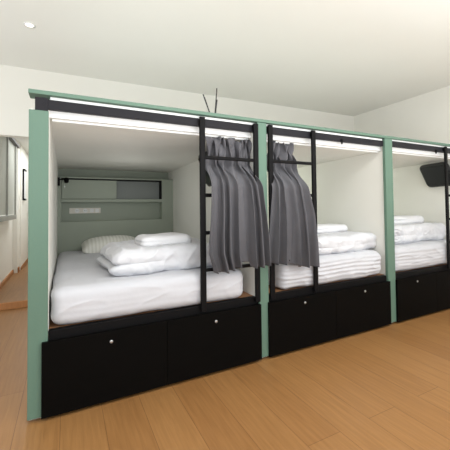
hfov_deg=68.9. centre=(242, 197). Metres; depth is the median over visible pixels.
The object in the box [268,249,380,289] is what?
mattress
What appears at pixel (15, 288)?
floor
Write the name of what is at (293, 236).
curtain
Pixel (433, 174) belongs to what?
television
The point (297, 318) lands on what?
pod
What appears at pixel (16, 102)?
wall
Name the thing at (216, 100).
antenna
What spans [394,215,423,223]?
towel
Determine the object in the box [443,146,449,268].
ladder
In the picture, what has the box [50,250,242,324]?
mattress
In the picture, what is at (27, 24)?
recessed light
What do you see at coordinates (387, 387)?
floor
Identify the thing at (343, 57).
ceiling
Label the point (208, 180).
television
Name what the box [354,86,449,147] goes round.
wall
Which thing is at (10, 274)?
baseboard
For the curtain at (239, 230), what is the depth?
2.25 m
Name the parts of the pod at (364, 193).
panel, post, drawer, roof panel, curtain rail, panel, frame, drawer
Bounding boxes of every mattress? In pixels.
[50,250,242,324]
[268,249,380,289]
[395,239,446,271]
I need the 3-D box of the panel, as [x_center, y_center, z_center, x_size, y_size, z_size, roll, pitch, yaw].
[-1.829,0.154,3.805,0.330,0.064,0.018,0,-2,-28]
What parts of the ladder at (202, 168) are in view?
rail, rail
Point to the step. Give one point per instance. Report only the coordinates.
(24, 303)
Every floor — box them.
[0,261,27,302]
[0,307,449,449]
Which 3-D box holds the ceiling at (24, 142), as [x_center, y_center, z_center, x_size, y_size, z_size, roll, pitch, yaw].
[-3.704,-0.940,5.877,1.800,0.100,4.720,0,-2,-28]
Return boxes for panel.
[69,208,100,213]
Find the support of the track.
attached to the window
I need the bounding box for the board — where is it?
[28,89,449,146]
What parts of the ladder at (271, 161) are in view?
rail, rail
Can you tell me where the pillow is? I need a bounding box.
[81,235,134,252]
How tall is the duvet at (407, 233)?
0.211 m
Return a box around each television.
[198,151,211,186]
[420,162,449,186]
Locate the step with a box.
[0,300,27,309]
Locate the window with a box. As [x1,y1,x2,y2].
[0,137,16,221]
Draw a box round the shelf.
[57,176,172,257]
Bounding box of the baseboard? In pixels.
[0,258,27,288]
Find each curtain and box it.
[205,136,270,273]
[267,141,319,267]
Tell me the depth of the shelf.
3.88 m
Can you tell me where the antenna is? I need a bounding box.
[203,88,217,112]
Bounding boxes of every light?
[23,22,35,27]
[58,177,68,185]
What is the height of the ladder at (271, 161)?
1.282 m
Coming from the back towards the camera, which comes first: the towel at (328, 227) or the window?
the window
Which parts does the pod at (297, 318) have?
panel, post, drawer, roof panel, curtain rail, frame, drawer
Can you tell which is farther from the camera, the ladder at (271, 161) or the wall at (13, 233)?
the wall at (13, 233)
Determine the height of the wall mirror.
0.551 m
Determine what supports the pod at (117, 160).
on the floor at (387, 387)
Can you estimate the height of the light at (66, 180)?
0.090 m
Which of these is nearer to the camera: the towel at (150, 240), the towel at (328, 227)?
the towel at (150, 240)
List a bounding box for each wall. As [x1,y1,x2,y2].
[0,65,353,138]
[0,142,28,282]
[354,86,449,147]
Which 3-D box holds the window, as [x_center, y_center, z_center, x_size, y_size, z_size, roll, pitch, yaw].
[-3.132,-0.267,4.355,0.055,1.145,1.460,0,-2,-28]
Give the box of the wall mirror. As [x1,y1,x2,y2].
[22,169,26,199]
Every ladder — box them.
[199,116,260,311]
[267,125,318,299]
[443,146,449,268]
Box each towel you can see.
[135,232,191,246]
[317,223,347,233]
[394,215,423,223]
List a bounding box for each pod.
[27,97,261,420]
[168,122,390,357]
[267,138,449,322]
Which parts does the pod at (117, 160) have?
post, panel, sliding panel, drawer, panel, roof panel, curtain rail, frame, drawer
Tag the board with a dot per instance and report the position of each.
(33, 93)
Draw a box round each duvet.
[97,238,211,276]
[318,231,376,254]
[394,222,445,243]
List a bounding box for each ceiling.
[0,0,449,115]
[14,138,28,154]
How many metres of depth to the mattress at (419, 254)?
3.29 m
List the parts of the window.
frame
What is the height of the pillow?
0.165 m
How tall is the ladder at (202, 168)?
1.278 m
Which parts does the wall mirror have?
glass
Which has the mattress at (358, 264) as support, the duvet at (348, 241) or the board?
the duvet at (348, 241)
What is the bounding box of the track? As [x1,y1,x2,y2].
[9,137,19,148]
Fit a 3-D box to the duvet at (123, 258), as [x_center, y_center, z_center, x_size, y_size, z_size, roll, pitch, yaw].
[-0.644,0.428,2.510,0.838,0.188,0.709,0,-2,-28]
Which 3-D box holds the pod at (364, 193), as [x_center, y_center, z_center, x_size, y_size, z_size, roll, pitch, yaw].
[1.445,0.343,4.378,1.503,1.724,2.345,0,-2,-28]

